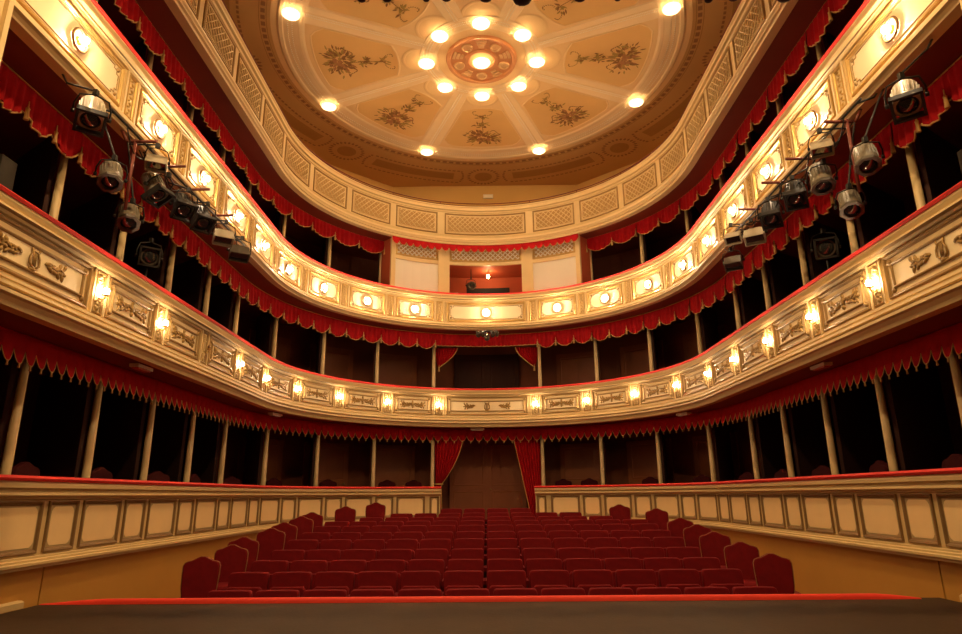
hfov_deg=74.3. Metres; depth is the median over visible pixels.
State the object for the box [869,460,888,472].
chair
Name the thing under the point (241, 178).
wall
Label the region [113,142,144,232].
spotlight
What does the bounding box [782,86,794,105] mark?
wall
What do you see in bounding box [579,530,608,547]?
seat
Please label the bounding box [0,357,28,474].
post
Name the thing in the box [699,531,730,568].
chair
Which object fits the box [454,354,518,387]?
door
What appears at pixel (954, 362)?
post
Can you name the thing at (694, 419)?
valance
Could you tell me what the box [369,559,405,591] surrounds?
seat
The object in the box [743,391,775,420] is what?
valance
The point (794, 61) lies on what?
valance
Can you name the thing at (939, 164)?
wall
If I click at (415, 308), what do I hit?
globe lamp
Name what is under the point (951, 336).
valance
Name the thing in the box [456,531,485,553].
seat
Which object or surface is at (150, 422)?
post
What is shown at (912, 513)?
parapet
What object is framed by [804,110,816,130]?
globe lamp
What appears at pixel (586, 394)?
wall sconce
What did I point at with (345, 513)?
chair
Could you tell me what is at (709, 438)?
post
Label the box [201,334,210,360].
wall sconce
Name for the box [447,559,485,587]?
seat
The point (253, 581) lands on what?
seat
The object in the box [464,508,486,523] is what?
seat
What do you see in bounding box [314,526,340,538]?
seat
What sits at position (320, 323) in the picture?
valance
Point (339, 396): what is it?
wall sconce
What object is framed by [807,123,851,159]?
spotlight
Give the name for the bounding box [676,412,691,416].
emergency light
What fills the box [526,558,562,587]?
seat
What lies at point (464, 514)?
seat
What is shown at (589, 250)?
post
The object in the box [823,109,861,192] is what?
bracket
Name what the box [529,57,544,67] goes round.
ceiling lamp
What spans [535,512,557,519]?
seat
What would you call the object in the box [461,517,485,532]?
seat
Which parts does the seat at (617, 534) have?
backrest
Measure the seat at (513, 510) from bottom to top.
0.852 m
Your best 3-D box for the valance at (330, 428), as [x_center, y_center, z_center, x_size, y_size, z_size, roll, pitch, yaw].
[-3.698,3.237,17.834,1.785,0.423,0.105,14,-21,-41]
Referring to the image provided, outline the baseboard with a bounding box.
[0,601,23,613]
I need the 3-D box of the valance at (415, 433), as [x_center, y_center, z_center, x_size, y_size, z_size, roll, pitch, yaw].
[-2.241,3.492,18.786,1.786,0.423,0.105,7,-17,-24]
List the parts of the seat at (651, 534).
backrest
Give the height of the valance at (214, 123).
0.512 m
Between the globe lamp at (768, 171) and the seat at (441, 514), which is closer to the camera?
the globe lamp at (768, 171)
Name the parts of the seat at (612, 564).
backrest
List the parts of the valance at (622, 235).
gold trim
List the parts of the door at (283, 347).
panel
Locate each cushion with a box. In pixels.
[0,474,440,488]
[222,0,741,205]
[226,587,261,597]
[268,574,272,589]
[270,587,305,596]
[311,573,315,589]
[313,586,348,595]
[354,573,357,588]
[358,586,392,588]
[397,573,400,591]
[402,586,436,588]
[445,585,479,595]
[489,585,523,595]
[533,585,568,595]
[534,467,961,487]
[569,572,572,587]
[577,584,611,594]
[612,571,615,586]
[621,584,656,594]
[655,571,659,586]
[665,584,700,594]
[698,571,702,586]
[709,584,744,593]
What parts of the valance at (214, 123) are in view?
gold trim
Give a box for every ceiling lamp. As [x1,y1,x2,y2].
[281,7,299,20]
[321,102,335,110]
[418,58,434,68]
[420,148,432,155]
[431,30,447,42]
[437,83,452,92]
[472,17,489,29]
[473,57,489,68]
[475,92,489,100]
[511,82,525,91]
[514,29,530,41]
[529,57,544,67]
[532,147,544,154]
[629,98,643,106]
[662,2,680,15]
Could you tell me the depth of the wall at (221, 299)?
14.99 m
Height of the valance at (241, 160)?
0.512 m
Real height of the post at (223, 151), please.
2.590 m
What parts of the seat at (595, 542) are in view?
backrest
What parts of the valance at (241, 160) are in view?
gold trim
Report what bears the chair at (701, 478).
on the floor
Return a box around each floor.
[0,305,961,428]
[0,597,961,633]
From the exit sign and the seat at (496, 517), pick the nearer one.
the seat at (496, 517)
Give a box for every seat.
[207,590,252,597]
[226,572,269,597]
[251,560,288,589]
[255,590,299,597]
[270,572,311,596]
[271,550,304,571]
[287,540,318,559]
[290,560,327,589]
[301,532,329,548]
[302,589,346,596]
[307,549,340,570]
[313,571,354,596]
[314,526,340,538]
[320,539,351,559]
[324,521,349,531]
[329,560,366,588]
[332,532,360,548]
[342,526,369,538]
[343,549,376,570]
[350,589,394,596]
[351,521,376,531]
[353,539,384,559]
[357,571,397,594]
[359,517,382,525]
[363,532,391,548]
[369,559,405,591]
[371,526,397,538]
[378,521,403,531]
[379,549,411,570]
[385,517,408,525]
[387,539,417,559]
[390,513,412,520]
[394,532,422,548]
[395,571,442,596]
[398,589,441,596]
[400,525,426,538]
[405,521,430,531]
[408,559,444,590]
[410,517,433,524]
[414,513,436,520]
[415,549,447,571]
[420,539,450,559]
[425,531,453,549]
[429,525,455,541]
[433,521,457,531]
[436,517,458,525]
[439,513,460,524]
[441,509,461,518]
[442,570,482,595]
[446,588,489,595]
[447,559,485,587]
[451,548,485,577]
[453,538,485,564]
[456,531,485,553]
[458,525,485,545]
[460,520,485,537]
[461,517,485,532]
[463,513,485,527]
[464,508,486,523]
[484,559,526,588]
[485,516,509,532]
[485,520,511,537]
[485,525,513,545]
[485,531,514,553]
[485,538,520,564]
[485,548,523,577]
[486,508,507,523]
[486,513,508,527]
[487,570,526,595]
[493,588,537,595]
[510,508,530,519]
[511,512,532,521]
[512,516,535,529]
[514,520,538,537]
[516,524,541,544]
[518,531,546,550]
[520,538,550,561]
[523,548,555,571]
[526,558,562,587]
[529,570,569,595]
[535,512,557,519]
[538,516,561,524]
[541,520,565,530]
[541,588,585,595]
[544,524,570,537]
[549,530,577,547]
[553,538,584,557]
[558,547,591,569]
[559,512,581,519]
[563,516,586,523]
[565,558,601,587]
[568,519,592,530]
[572,569,613,594]
[573,524,599,537]
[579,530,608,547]
[586,537,617,557]
[589,516,612,523]
[589,587,633,594]
[594,547,628,569]
[595,519,620,529]
[602,524,628,536]
[604,558,641,586]
[610,530,639,546]
[615,569,656,594]
[619,537,651,557]
[622,519,647,529]
[630,547,664,568]
[631,524,658,536]
[636,587,681,594]
[641,530,670,546]
[643,557,680,586]
[653,537,684,556]
[658,569,700,594]
[666,547,700,568]
[682,557,720,586]
[684,587,729,594]
[701,568,744,593]
[732,586,777,593]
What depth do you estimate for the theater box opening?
9.59 m
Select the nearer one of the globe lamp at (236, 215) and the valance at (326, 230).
the globe lamp at (236, 215)
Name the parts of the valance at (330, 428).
cord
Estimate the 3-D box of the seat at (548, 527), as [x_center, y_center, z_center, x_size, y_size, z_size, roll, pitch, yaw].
[1.492,4.395,12.073,0.581,0.852,0.432,-1,-16,0]
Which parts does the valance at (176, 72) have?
gold trim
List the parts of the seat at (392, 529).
backrest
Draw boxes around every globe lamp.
[71,27,88,53]
[154,119,166,139]
[199,170,209,186]
[234,208,242,223]
[261,239,268,252]
[285,263,292,275]
[320,282,327,292]
[363,296,371,305]
[410,304,419,313]
[481,308,490,317]
[552,303,561,312]
[600,293,608,303]
[644,279,651,289]
[679,259,686,270]
[703,234,710,247]
[729,202,737,217]
[761,163,771,180]
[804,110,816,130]
[881,15,898,42]
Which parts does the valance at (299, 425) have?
cord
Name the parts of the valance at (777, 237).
gold trim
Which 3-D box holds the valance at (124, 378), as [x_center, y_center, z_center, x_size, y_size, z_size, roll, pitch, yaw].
[-5.543,1.127,10.251,0.052,0.423,1.588,-1,-16,0]
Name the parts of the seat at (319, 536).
backrest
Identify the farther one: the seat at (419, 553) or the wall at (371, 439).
the wall at (371, 439)
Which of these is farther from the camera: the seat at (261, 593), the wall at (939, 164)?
the wall at (939, 164)
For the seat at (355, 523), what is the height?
0.852 m
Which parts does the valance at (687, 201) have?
gold trim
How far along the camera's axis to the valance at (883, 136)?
9.35 m
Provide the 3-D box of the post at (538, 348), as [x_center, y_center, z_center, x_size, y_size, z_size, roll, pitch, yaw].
[1.827,1.877,19.684,0.180,2.840,0.176,-1,-16,0]
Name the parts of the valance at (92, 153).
gold trim, cord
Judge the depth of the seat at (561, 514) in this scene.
14.69 m
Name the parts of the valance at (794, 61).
gold trim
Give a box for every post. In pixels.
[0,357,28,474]
[49,154,68,219]
[81,379,102,477]
[116,230,126,261]
[139,397,155,480]
[146,50,153,70]
[165,239,175,291]
[183,410,196,481]
[188,104,193,122]
[202,269,211,315]
[217,417,228,483]
[220,146,225,162]
[232,293,240,333]
[247,181,251,195]
[261,426,268,484]
[271,318,277,358]
[281,215,286,237]
[313,436,319,485]
[320,332,325,374]
[327,237,331,266]
[371,437,375,486]
[375,340,379,382]
[378,252,381,282]
[430,437,433,486]
[432,345,434,387]
[537,344,541,386]
[540,437,544,485]
[589,250,592,280]
[593,338,598,380]
[599,435,604,484]
[639,234,644,263]
[647,329,653,370]
[655,432,662,483]
[684,211,689,233]
[695,313,702,353]
[706,421,715,481]
[719,174,723,189]
[733,287,741,328]
[745,139,749,155]
[747,412,759,478]
[761,263,771,309]
[776,94,781,114]
[780,404,794,476]
[797,232,809,285]
[815,42,822,61]
[820,389,838,474]
[846,220,858,253]
[874,371,898,470]
[905,143,925,209]
[949,347,961,423]
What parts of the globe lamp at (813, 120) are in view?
globe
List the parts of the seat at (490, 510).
backrest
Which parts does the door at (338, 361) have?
panel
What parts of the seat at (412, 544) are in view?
backrest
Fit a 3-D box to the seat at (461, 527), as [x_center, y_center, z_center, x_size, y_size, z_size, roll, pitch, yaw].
[-0.188,4.412,12.087,0.581,0.852,0.432,-1,-16,0]
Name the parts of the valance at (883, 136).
cord, gold trim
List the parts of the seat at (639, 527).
backrest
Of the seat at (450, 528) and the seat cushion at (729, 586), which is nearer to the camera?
the seat cushion at (729, 586)
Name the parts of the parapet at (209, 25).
panel moulding, panel moulding, panel moulding, panel moulding, panel moulding, panel moulding, panel moulding, panel moulding, panel moulding, panel moulding, panel moulding, panel moulding, panel moulding, panel moulding, panel moulding, panel moulding, panel moulding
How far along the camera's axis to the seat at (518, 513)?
14.70 m
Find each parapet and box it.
[0,181,961,427]
[0,474,440,573]
[9,0,961,330]
[164,0,797,244]
[534,467,961,563]
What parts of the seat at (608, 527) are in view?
backrest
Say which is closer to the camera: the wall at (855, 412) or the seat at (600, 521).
the wall at (855, 412)
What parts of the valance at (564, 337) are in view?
gold trim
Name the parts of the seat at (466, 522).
backrest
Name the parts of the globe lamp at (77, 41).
globe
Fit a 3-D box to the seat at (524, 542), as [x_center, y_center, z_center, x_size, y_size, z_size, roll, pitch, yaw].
[0.916,4.096,10.450,0.581,0.852,0.432,-1,-16,0]
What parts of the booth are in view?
lattice panel, lattice frame, lattice panel, lattice frame, lattice frame, lattice panel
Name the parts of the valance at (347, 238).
gold trim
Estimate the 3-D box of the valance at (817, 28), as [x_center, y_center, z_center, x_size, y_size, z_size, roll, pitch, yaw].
[5.605,-4.941,10.194,0.112,0.512,1.639,-1,-16,0]
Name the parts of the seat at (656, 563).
backrest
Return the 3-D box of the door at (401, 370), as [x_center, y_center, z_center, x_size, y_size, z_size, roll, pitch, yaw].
[-2.809,2.415,20.712,1.460,2.430,0.133,5,-17,-20]
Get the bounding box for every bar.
[106,108,244,245]
[722,93,877,251]
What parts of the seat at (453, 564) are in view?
backrest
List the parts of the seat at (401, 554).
backrest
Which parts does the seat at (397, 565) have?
backrest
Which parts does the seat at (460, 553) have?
backrest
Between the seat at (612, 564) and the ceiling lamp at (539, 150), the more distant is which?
the ceiling lamp at (539, 150)
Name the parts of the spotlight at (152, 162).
frame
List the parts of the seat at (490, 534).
backrest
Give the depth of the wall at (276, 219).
17.49 m
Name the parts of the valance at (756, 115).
gold trim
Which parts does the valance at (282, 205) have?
gold trim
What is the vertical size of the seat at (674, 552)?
0.852 m
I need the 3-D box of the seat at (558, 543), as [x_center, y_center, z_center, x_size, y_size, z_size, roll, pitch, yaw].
[1.476,4.091,10.445,0.581,0.852,0.432,-1,-16,0]
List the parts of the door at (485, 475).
panel, panel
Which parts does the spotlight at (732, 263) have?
frame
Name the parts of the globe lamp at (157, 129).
globe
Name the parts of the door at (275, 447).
panel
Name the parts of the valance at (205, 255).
gold trim, cord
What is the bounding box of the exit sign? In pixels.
[483,194,492,198]
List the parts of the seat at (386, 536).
backrest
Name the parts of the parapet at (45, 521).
panel moulding, panel moulding, panel moulding, panel moulding, panel moulding, panel moulding, panel moulding, panel moulding, panel moulding, panel moulding, panel moulding, panel moulding, panel moulding, panel moulding, panel moulding, panel moulding, panel moulding, panel moulding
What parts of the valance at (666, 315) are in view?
cord, gold trim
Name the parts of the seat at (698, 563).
backrest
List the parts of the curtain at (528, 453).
gold trim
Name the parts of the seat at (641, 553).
backrest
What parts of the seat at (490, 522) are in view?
backrest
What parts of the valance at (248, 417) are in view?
cord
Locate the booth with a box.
[380,235,590,293]
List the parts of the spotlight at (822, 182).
frame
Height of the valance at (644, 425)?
0.423 m
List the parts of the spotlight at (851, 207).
frame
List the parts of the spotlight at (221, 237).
frame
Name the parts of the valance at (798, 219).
gold trim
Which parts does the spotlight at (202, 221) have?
frame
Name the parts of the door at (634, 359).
panel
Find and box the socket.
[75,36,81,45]
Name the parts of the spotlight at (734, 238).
frame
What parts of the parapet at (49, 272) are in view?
moulding, panel moulding, pilaster frame, panel moulding, moulding, pilaster frame, panel moulding, moulding, pilaster frame, panel moulding, moulding, pilaster frame, panel moulding, moulding, pilaster frame, panel moulding, moulding, pilaster frame, moulding, panel moulding, pilaster frame, panel moulding, moulding, pilaster frame, moulding, panel moulding, pilaster frame, panel moulding, moulding, pilaster frame, panel moulding, moulding, pilaster frame, panel moulding, moulding, pilaster frame, panel moulding, moulding, pilaster frame, panel moulding, moulding, pilaster frame, moulding, panel moulding, pilaster frame, panel moulding, moulding, pilaster frame, panel moulding, moulding, pilaster frame, moulding, panel moulding, pilaster frame, panel moulding, moulding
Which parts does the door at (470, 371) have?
panel, panel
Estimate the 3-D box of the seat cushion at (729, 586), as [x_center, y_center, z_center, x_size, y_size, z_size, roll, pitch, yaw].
[3.131,3.562,8.010,0.450,0.360,0.126,-1,-16,0]
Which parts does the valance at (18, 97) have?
cord, gold trim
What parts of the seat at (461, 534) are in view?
backrest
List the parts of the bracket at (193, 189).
arm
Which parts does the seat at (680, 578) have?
backrest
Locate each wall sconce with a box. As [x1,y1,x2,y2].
[94,275,109,310]
[156,309,168,339]
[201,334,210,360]
[236,353,243,376]
[263,368,269,388]
[295,380,300,398]
[337,389,342,406]
[385,394,389,410]
[437,397,440,413]
[533,397,537,412]
[584,392,588,408]
[631,386,636,403]
[673,376,679,395]
[704,364,711,384]
[730,348,738,371]
[763,328,773,354]
[806,302,818,332]
[866,266,881,302]
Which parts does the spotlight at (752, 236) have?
frame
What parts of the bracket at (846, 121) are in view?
arm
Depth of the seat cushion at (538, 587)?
8.05 m
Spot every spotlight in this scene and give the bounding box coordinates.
[62,74,111,137]
[93,127,127,192]
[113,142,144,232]
[129,143,169,173]
[134,238,162,267]
[138,150,175,208]
[166,177,198,223]
[189,201,216,234]
[211,219,235,247]
[227,236,251,263]
[465,277,475,289]
[722,227,748,271]
[723,220,754,245]
[741,215,767,246]
[757,192,784,230]
[780,159,815,212]
[805,129,845,195]
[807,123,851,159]
[810,228,840,259]
[834,122,866,219]
[849,88,884,176]
[884,39,932,124]
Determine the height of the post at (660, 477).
2.520 m
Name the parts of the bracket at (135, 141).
arm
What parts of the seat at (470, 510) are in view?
backrest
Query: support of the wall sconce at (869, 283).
attached to the parapet at (49, 272)
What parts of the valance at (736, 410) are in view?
cord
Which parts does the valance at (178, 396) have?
cord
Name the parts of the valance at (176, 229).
gold trim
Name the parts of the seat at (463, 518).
backrest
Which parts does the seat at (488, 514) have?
backrest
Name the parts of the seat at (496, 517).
backrest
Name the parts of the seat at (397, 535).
backrest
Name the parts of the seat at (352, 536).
backrest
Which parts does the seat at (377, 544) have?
backrest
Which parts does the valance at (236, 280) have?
gold trim, cord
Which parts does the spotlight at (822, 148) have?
frame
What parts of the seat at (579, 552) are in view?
backrest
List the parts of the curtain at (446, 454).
gold trim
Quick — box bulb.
[888,24,894,33]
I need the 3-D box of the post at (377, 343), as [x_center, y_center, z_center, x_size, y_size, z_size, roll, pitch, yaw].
[-3.113,1.716,18.970,0.180,2.840,0.176,-1,-16,0]
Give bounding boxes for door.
[215,434,220,482]
[236,437,283,484]
[249,329,290,364]
[302,442,348,486]
[309,344,353,379]
[369,445,414,486]
[373,353,416,386]
[449,439,526,518]
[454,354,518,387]
[556,350,600,384]
[560,443,606,484]
[620,340,664,376]
[626,438,674,483]
[682,325,724,360]
[692,432,740,481]
[756,431,761,476]
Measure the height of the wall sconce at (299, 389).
0.488 m
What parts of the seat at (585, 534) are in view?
backrest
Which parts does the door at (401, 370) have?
panel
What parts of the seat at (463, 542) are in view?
backrest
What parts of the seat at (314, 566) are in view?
backrest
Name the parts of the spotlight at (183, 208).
frame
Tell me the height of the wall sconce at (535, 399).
0.488 m
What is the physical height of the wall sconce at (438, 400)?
0.488 m
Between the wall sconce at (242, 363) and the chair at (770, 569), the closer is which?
the chair at (770, 569)
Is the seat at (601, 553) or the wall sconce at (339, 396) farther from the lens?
the wall sconce at (339, 396)
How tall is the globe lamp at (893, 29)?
0.310 m
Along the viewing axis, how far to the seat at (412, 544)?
10.67 m
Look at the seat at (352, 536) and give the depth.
11.48 m
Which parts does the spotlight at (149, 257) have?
frame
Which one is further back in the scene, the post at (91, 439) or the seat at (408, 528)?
the seat at (408, 528)
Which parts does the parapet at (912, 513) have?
panel moulding, panel moulding, panel moulding, panel moulding, panel moulding, panel moulding, panel moulding, panel moulding, panel moulding, panel moulding, panel moulding, panel moulding, panel moulding, panel moulding, panel moulding, panel moulding, panel moulding, panel moulding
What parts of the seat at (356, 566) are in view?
backrest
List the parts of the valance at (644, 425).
cord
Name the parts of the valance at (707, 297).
cord, gold trim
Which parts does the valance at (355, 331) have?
cord, gold trim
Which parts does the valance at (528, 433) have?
cord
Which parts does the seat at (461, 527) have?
backrest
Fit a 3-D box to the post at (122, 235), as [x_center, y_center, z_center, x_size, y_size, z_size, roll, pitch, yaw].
[-5.699,-0.784,9.970,0.180,2.840,0.176,-1,-16,0]
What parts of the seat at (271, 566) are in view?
backrest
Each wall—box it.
[0,0,14,64]
[0,187,961,508]
[0,348,17,454]
[0,567,42,613]
[12,136,58,212]
[26,370,93,477]
[37,532,258,604]
[68,192,121,255]
[91,387,147,479]
[123,229,169,286]
[133,40,146,60]
[137,400,188,481]
[163,258,204,310]
[175,95,187,113]
[181,410,221,482]
[200,282,234,330]
[208,138,219,154]
[236,172,245,187]
[242,424,263,484]
[255,310,273,355]
[270,211,281,232]
[308,432,315,485]
[315,332,322,373]
[322,238,328,265]
[332,162,636,205]
[370,439,372,486]
[374,343,375,382]
[377,253,379,281]
[591,250,593,279]
[597,341,599,380]
[602,437,605,484]
[643,234,649,261]
[650,329,658,370]
[659,428,667,482]
[689,206,700,227]
[700,305,718,350]
[710,528,945,598]
[712,418,734,480]
[724,167,734,181]
[739,276,773,324]
[750,131,761,147]
[754,405,796,478]
[768,252,810,304]
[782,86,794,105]
[788,394,841,476]
[803,221,850,279]
[823,31,835,51]
[829,381,887,473]
[852,182,905,246]
[915,126,961,202]
[939,561,961,602]
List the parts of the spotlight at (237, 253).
frame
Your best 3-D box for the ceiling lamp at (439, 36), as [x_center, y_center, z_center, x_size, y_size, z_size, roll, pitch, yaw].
[-1.018,-6.925,15.658,0.429,0.159,0.429,-1,-16,0]
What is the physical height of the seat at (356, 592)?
0.852 m
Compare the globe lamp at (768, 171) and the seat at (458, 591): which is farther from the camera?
the globe lamp at (768, 171)
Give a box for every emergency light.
[129,363,152,372]
[268,412,282,416]
[470,428,484,430]
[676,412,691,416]
[810,362,832,370]
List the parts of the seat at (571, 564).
backrest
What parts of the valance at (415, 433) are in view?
cord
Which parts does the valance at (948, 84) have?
cord, gold trim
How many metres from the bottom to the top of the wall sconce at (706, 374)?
0.488 m
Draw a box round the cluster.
[476,330,498,340]
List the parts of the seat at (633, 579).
backrest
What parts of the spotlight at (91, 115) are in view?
frame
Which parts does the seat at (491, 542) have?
backrest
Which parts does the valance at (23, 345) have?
cord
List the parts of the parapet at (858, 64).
panel moulding, panel moulding, panel moulding, panel moulding, panel moulding, panel moulding, panel moulding, panel moulding, panel moulding, panel moulding, panel moulding, panel moulding, panel moulding, panel moulding, panel moulding, panel moulding, panel moulding, panel moulding, panel moulding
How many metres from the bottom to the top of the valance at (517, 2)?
0.657 m
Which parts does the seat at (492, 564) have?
backrest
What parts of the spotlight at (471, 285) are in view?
frame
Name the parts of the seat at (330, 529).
backrest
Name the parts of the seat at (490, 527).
backrest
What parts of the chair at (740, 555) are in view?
seat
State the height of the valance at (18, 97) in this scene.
0.533 m
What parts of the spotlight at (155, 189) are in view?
frame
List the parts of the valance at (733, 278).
gold trim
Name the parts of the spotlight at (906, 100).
frame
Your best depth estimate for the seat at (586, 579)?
8.21 m
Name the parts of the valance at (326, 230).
gold trim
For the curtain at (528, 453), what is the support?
hanging from the valance at (528, 433)
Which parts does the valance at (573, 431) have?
cord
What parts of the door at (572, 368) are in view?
panel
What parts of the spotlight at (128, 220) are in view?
frame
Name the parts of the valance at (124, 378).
cord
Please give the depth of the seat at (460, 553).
9.87 m
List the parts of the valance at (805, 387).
cord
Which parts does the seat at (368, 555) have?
backrest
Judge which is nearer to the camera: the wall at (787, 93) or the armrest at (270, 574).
the armrest at (270, 574)
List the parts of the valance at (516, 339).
cord, gold trim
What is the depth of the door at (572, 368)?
20.89 m
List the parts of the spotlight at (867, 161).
frame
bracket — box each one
[120,130,157,209]
[168,165,185,167]
[178,187,209,190]
[210,214,233,216]
[738,208,761,210]
[761,181,784,183]
[785,157,811,159]
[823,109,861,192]
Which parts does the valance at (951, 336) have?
cord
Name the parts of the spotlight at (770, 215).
frame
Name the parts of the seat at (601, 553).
backrest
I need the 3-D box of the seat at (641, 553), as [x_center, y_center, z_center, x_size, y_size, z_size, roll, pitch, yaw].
[2.588,3.958,9.639,0.581,0.852,0.432,-1,-16,0]
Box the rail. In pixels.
[306,142,662,203]
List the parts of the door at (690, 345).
panel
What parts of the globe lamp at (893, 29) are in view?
globe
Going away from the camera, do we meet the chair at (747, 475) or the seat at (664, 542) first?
the seat at (664, 542)
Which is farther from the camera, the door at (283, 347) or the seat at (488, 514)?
the door at (283, 347)
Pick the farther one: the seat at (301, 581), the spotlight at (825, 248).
the spotlight at (825, 248)
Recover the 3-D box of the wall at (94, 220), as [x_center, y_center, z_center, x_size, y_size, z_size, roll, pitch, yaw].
[-6.551,-0.647,10.455,1.760,2.850,0.060,-11,-19,33]
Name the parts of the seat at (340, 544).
backrest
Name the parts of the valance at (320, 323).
gold trim, cord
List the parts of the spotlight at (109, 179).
frame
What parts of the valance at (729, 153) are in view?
gold trim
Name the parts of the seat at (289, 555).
backrest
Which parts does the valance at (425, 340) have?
cord, gold trim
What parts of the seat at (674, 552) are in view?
backrest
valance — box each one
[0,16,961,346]
[0,60,82,163]
[0,326,39,370]
[36,340,110,390]
[78,133,142,212]
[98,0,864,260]
[108,365,162,405]
[114,0,164,62]
[138,186,186,249]
[161,41,203,115]
[161,383,201,416]
[183,225,221,277]
[200,96,234,156]
[200,396,232,424]
[218,256,248,299]
[231,138,259,189]
[232,407,272,432]
[246,281,284,318]
[258,173,292,218]
[272,416,321,437]
[284,302,330,333]
[290,204,335,239]
[321,422,375,440]
[330,317,381,342]
[335,226,384,254]
[358,0,789,5]
[376,427,433,442]
[381,327,435,348]
[392,233,577,253]
[434,428,540,442]
[435,332,537,346]
[536,325,591,347]
[541,425,598,441]
[586,223,635,251]
[591,314,642,340]
[598,420,653,438]
[635,199,678,236]
[642,297,688,329]
[653,412,703,434]
[678,169,713,213]
[688,275,726,314]
[703,402,743,428]
[711,132,738,183]
[724,250,754,294]
[736,89,769,149]
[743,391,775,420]
[751,219,788,271]
[766,32,806,107]
[774,376,815,410]
[785,192,832,242]
[804,0,848,54]
[813,357,868,399]
[830,123,893,204]
[865,331,941,383]
[889,55,961,153]
[937,322,961,361]
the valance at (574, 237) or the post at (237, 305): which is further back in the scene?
the valance at (574, 237)
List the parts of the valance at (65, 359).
cord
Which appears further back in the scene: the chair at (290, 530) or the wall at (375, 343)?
the wall at (375, 343)
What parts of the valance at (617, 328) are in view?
cord, gold trim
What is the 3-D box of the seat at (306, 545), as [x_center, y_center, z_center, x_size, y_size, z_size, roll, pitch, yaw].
[-3.004,4.137,10.481,0.581,0.852,0.432,-1,-16,0]
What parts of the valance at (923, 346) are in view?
cord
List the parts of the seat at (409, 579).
backrest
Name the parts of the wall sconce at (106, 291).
bulb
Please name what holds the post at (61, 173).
on the floor at (8, 320)
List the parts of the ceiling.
sector moulding, pearl moulding, sector moulding, pearl moulding, sector moulding, pearl moulding, pearl moulding, pearl moulding, pearl moulding, sector moulding, pearl moulding, sector moulding, pearl moulding, sector moulding, pearl moulding, sector moulding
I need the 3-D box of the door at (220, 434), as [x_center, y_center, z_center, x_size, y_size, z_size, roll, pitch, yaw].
[-6.881,3.848,15.331,0.132,2.130,1.460,-5,-16,17]
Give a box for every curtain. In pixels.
[434,437,461,512]
[436,348,457,371]
[514,436,541,515]
[515,347,536,370]
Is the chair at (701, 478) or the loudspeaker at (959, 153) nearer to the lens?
the loudspeaker at (959, 153)
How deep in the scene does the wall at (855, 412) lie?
11.06 m
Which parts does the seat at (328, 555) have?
backrest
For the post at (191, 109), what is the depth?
12.47 m
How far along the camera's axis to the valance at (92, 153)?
9.15 m
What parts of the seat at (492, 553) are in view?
backrest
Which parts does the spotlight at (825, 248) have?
frame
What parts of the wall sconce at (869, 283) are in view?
bulb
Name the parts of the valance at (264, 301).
gold trim, cord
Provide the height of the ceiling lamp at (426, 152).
0.159 m
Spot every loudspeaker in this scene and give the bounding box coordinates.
[0,154,17,190]
[957,149,961,172]
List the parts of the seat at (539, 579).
backrest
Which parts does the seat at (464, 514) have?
backrest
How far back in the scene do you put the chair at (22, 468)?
7.83 m
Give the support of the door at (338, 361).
attached to the wall at (671, 336)
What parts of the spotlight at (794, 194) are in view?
frame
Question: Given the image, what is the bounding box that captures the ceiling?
[223,0,739,186]
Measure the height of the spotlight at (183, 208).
0.753 m
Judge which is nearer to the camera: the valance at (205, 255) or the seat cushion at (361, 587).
the seat cushion at (361, 587)
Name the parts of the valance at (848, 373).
cord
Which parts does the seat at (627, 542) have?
backrest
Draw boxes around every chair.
[11,462,39,475]
[90,467,112,478]
[147,471,169,480]
[180,556,220,597]
[189,474,200,482]
[214,545,248,589]
[223,476,240,483]
[227,537,258,571]
[256,528,285,560]
[266,478,281,485]
[271,522,297,549]
[288,516,313,539]
[302,512,323,531]
[319,479,336,486]
[334,506,355,525]
[365,502,385,520]
[378,480,395,486]
[405,480,421,486]
[555,479,571,485]
[581,478,597,484]
[609,504,630,523]
[642,477,657,483]
[645,508,668,529]
[667,518,693,536]
[683,524,711,551]
[693,475,710,482]
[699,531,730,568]
[724,541,759,585]
[739,472,753,479]
[752,553,794,593]
[774,469,787,477]
[812,465,831,475]
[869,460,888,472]
[942,454,961,467]
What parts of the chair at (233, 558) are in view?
seat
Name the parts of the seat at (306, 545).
backrest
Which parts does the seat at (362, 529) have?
backrest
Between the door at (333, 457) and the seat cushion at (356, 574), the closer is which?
the seat cushion at (356, 574)
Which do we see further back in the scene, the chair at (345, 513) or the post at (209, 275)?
the chair at (345, 513)
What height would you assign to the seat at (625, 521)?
0.852 m
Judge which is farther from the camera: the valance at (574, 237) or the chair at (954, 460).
the valance at (574, 237)
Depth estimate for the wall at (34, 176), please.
8.91 m
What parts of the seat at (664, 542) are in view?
backrest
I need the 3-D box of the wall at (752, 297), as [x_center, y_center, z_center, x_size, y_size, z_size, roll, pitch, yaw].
[6.704,0.495,14.915,1.680,2.850,0.060,10,-19,-34]
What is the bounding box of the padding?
[39,593,921,604]
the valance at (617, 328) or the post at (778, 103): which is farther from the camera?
the valance at (617, 328)
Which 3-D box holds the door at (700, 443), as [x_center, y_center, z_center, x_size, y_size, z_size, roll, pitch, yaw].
[6.386,4.250,17.150,0.133,2.130,1.460,8,-18,-27]
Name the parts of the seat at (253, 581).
backrest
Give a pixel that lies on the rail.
(662, 142)
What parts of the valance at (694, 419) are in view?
cord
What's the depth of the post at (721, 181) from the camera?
15.43 m
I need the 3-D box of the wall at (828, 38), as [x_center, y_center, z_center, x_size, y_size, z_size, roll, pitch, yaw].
[6.680,-3.620,11.144,1.760,2.600,0.060,10,-19,-32]
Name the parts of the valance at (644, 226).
gold trim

